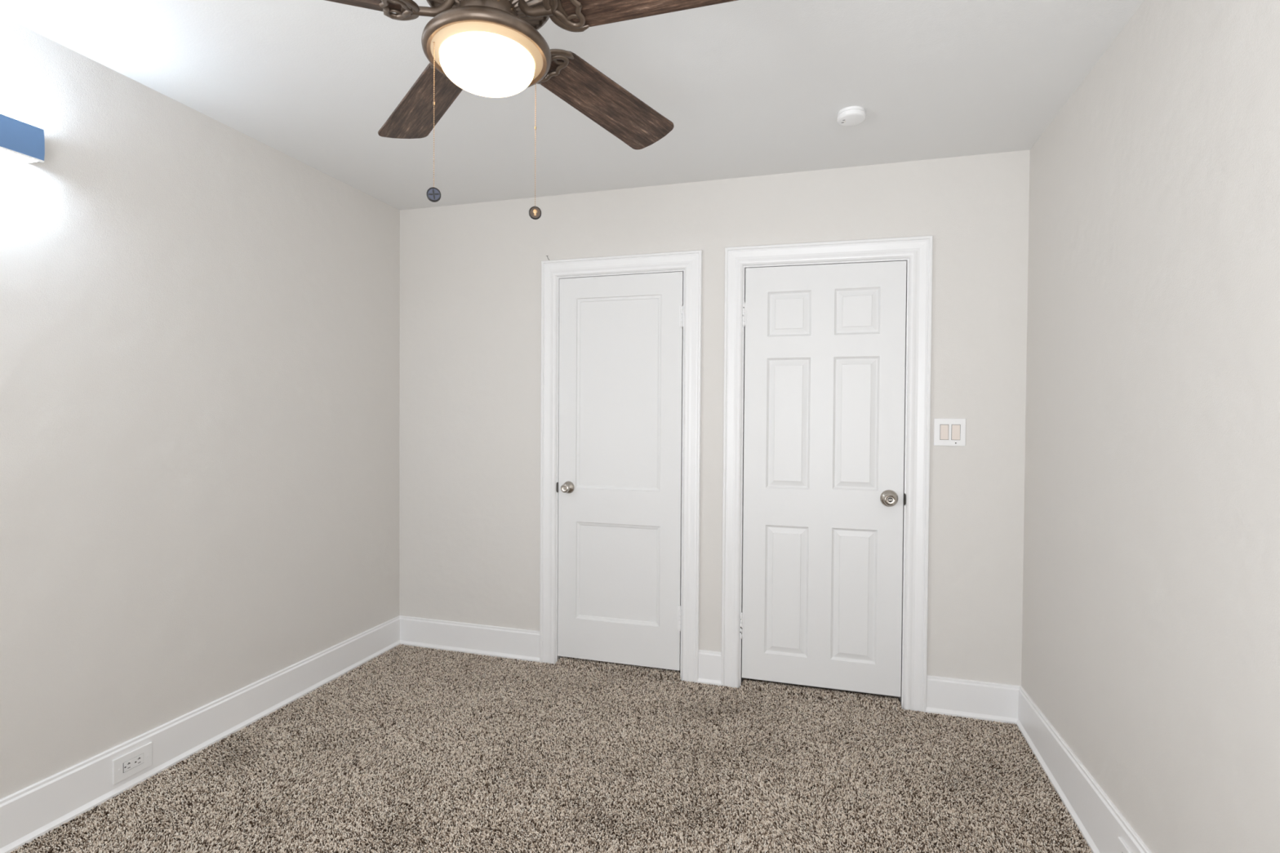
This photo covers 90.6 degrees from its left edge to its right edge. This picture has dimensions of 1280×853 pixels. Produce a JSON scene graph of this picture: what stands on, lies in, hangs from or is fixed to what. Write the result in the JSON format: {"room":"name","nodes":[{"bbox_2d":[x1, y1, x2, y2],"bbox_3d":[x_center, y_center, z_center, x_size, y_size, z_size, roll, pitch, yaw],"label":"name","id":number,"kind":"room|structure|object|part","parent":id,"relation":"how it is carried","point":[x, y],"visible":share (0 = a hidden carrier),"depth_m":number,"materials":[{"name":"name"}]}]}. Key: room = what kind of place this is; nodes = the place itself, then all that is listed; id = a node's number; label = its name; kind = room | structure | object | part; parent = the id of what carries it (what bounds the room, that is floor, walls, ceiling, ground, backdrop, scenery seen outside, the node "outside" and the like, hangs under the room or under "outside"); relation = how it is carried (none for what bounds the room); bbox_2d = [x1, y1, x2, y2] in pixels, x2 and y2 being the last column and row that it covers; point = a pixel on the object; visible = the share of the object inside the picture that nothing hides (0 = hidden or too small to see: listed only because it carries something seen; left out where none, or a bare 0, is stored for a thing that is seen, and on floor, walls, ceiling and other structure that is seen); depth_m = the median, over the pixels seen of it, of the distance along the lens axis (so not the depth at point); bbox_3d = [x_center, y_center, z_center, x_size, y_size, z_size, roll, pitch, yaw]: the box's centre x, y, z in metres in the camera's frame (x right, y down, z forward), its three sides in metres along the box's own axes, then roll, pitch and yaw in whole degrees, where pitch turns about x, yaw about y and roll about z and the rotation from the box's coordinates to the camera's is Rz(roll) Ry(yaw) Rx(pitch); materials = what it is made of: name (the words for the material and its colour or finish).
{"room":"empty bedroom","nodes":[
{"label":"empty bedroom","id":0,"kind":"room"},
{"bbox_2d":[0,14,399,799],"bbox_3d":[-2.013,0.060,1.851,0.150,2.630,4.266,1,1,16],"label":"wall","id":1,"kind":"structure","parent":0,"point":[200,320],"depth_m":2.38,"materials":[{"name":"white paint"}]},
{"bbox_2d":[0,113,44,163],"bbox_3d":[-1.903,-0.857,1.788,0.075,0.099,0.330,1,1,16],"label":"wall sconce","id":2,"kind":"object","parent":1,"relation":"attached to","point":[19,140],"visible":1,"depth_m":1.89,"materials":[{"name":"blue metal"}]},
{"bbox_2d":[0,148,35,161],"bbox_3d":[-1.907,-0.815,1.790,0.059,0.003,0.322,1,1,16],"label":"diffuser","id":3,"kind":"object","parent":2,"relation":"attached to","point":[24,154],"depth_m":1.90,"materials":[{"name":"white"}]},
{"bbox_2d":[0,615,399,852],"bbox_3d":[-1.944,1.220,1.820,0.024,0.189,3.916,1,1,16],"label":"baseboard","id":4,"kind":"structure","parent":1,"relation":"attached to","point":[27,814],"depth_m":2.42,"materials":[{"name":"white wood"}]},
{"bbox_2d":[112,742,152,784],"bbox_3d":[-1.809,1.200,2.259,0.009,0.086,0.133,1,1,16],"label":"power outlet","id":5,"kind":"object","parent":4,"relation":"attached to","point":[126,766],"visible":1,"depth_m":2.25,"materials":[{"name":"white plastic"}]},
{"bbox_2d":[123,753,143,773],"bbox_3d":[-1.807,1.200,2.258,0.003,0.036,0.070,1,1,16],"label":"receptacle","id":6,"kind":"object","parent":5,"relation":"attached to","point":[133,762],"depth_m":2.26,"materials":[{"name":"white plastic"}]},
{"bbox_2d":[28,654,1075,852],"bbox_3d":[-0.403,1.403,1.399,3.523,0.180,4.266,1,1,16],"label":"floor","id":7,"kind":"structure","parent":0,"point":[785,684],"depth_m":2.25,"materials":[{"name":"brown carpet"}]},
{"bbox_2d":[10,644,1093,852],"bbox_3d":[-0.179,1.307,2.167,3.192,0.072,2.337,1,1,16],"label":"carpet","id":8,"kind":"object","parent":7,"relation":"on","point":[396,693],"visible":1,"depth_m":2.38,"materials":[{"name":"beige carpet"}]},
{"bbox_2d":[0,0,1144,209],"bbox_3d":[-0.384,-1.279,1.359,3.523,0.155,4.266,1,1,16],"label":"ceiling","id":9,"kind":"structure","parent":0,"point":[747,88],"depth_m":2.23,"materials":[{"name":"white paint"}]},
{"bbox_2d":[324,0,737,219],"bbox_3d":[-0.269,-0.828,1.298,1.165,0.759,1.215,1,1,18],"label":"ceiling fan","id":10,"kind":"object","parent":9,"relation":"hanging from","point":[487,48],"visible":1,"depth_m":1.29,"materials":[{"name":"brown wood"}]},
{"bbox_3d":[-0.689,-0.845,1.187,0.471,0.006,0.141,1,13,-18],"label":"blade","id":11,"kind":"part","parent":10,"relation":"part of","materials":[{"name":"brown wood"}]},
{"bbox_3d":[-0.548,-0.834,1.629,0.141,0.006,0.471,-16,9,-36],"label":"blade","id":12,"kind":"part","parent":10,"relation":"part of","materials":[{"name":"brown wood"}]},
{"bbox_3d":[-0.411,-0.621,1.261,0.011,0.293,0.004,1,1,40],"label":"pull chain","id":13,"kind":"part","parent":10,"relation":"part of","materials":[{"name":"gold metal"}]},
{"bbox_3d":[-0.315,-0.734,1.309,0.190,0.055,0.190,0,-1,16],"label":"lamp shade","id":14,"kind":"part","parent":10,"relation":"part of","materials":[{"name":"white glass"}]},
{"bbox_3d":[-0.232,-0.627,1.402,0.011,0.283,0.004,1,1,40],"label":"pull chain","id":15,"kind":"part","parent":10,"relation":"part of","materials":[{"name":"gold metal"}]},
{"bbox_3d":[-0.085,-0.831,1.632,0.141,0.006,0.471,-18,-11,34],"label":"blade","id":16,"kind":"part","parent":10,"relation":"part of","materials":[{"name":"brown wood"}]},
{"bbox_3d":[0.062,-0.841,1.192,0.471,0.006,0.141,0,-15,18],"label":"blade","id":17,"kind":"part","parent":10,"relation":"part of","materials":[{"name":"brown wood"}]},
{"bbox_2d":[836,106,865,126],"bbox_3d":[0.815,-1.196,2.443,0.105,0.032,0.105,1,1,16],"label":"smoke detector","id":18,"kind":"object","parent":9,"relation":"attached to","point":[851,115],"visible":1,"depth_m":2.42,"materials":[{"name":"white plastic"}]},
{"bbox_2d":[399,149,1030,697],"bbox_3d":[0.175,0.053,3.331,3.223,2.630,0.200,1,1,16],"label":"wall","id":19,"kind":"structure","parent":0,"point":[470,273],"depth_m":3.18,"materials":[{"name":"white paint"}]},
{"bbox_2d":[400,615,539,662],"bbox_3d":[-0.976,1.204,3.565,0.907,0.188,0.024,1,1,16],"label":"baseboard","id":20,"kind":"structure","parent":19,"relation":"attached to","point":[473,638],"depth_m":3.55,"materials":[{"name":"white wood"}]},
{"bbox_2d":[557,271,684,670],"bbox_3d":[-0.113,0.229,3.299,0.688,2.033,0.100,1,1,16],"label":"door","id":21,"kind":"structure","parent":19,"relation":"in","point":[621,336],"depth_m":3.32,"materials":[{"name":"white paint"}]},
{"bbox_3d":[-0.390,0.326,3.365,0.066,0.066,0.062,1,1,16],"label":"knob","id":22,"kind":"part","parent":21,"relation":"part of","materials":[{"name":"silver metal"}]},
{"bbox_2d":[539,249,702,683],"bbox_3d":[-0.100,0.207,3.359,0.873,2.186,0.140,1,1,16],"label":"trim","id":23,"kind":"structure","parent":19,"relation":"attached to","point":[689,262],"depth_m":3.24,"materials":[{"name":"white wood"}]},
{"bbox_3d":[-0.447,0.328,3.410,0.010,0.055,0.012,1,1,16],"label":"strike plate","id":24,"kind":"part","parent":23,"relation":"part of","materials":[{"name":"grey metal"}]},
{"bbox_2d":[697,649,721,685],"bbox_3d":[0.350,1.223,3.179,0.120,0.187,0.024,1,1,16],"label":"baseboard","id":25,"kind":"structure","parent":19,"relation":"attached to","point":[709,661],"depth_m":3.18,"materials":[{"name":"white wood"}]},
{"bbox_2d":[739,261,906,697],"bbox_3d":[0.853,0.238,3.017,0.753,2.029,0.102,1,1,16],"label":"door","id":26,"kind":"structure","parent":19,"relation":"in","point":[824,427],"depth_m":3.03,"materials":[{"name":"white paint"}]},
{"bbox_3d":[1.150,0.335,2.916,0.079,0.079,0.062,1,1,16],"label":"knob","id":27,"kind":"part","parent":26,"relation":"part of","materials":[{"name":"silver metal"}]},
{"bbox_2d":[720,235,933,712],"bbox_3d":[0.883,0.217,3.073,0.943,2.195,0.140,1,1,16],"label":"trim","id":28,"kind":"structure","parent":19,"relation":"attached to","point":[917,251],"depth_m":2.93,"materials":[{"name":"white wood"}]},
{"bbox_3d":[1.225,0.337,2.923,0.010,0.055,0.012,1,1,16],"label":"strike plate","id":29,"kind":"part","parent":28,"relation":"part of","materials":[{"name":"grey metal"}]},
{"bbox_2d":[933,417,965,446],"bbox_3d":[1.401,0.026,2.864,0.132,0.125,0.010,1,1,16],"label":"light switch","id":30,"kind":"object","parent":19,"relation":"attached to","point":[947,432],"visible":1,"depth_m":2.86,"materials":[{"name":"white plastic"}]},
{"bbox_2d":[925,675,1020,724],"bbox_3d":[1.496,1.239,2.845,0.389,0.190,0.024,1,1,16],"label":"baseboard","id":31,"kind":"structure","parent":19,"relation":"attached to","point":[971,699],"depth_m":2.84,"materials":[{"name":"white wood"}]},
{"bbox_2d":[1021,0,1279,852],"bbox_3d":[1.226,0.097,0.908,0.150,2.630,4.266,1,1,16],"label":"wall","id":32,"kind":"structure","parent":0,"point":[1151,615],"depth_m":1.64,"materials":[{"name":"white paint"}]},
{"bbox_2d":[1016,685,1151,852],"bbox_3d":[1.127,1.266,0.926,0.024,0.246,3.916,1,1,16],"label":"baseboard","id":33,"kind":"structure","parent":32,"relation":"attached to","point":[1100,822],"depth_m":2.15,"materials":[{"name":"white wood"}]},
{"bbox_2d":[1117,836,1131,852],"bbox_3d":[1.366,1.230,1.769,0.009,0.086,0.133,1,1,16],"label":"power outlet","id":34,"kind":"object","parent":32,"relation":"attached to","point":[1122,847],"visible":1,"depth_m":1.81,"materials":[{"name":"white plastic"}]}
]}

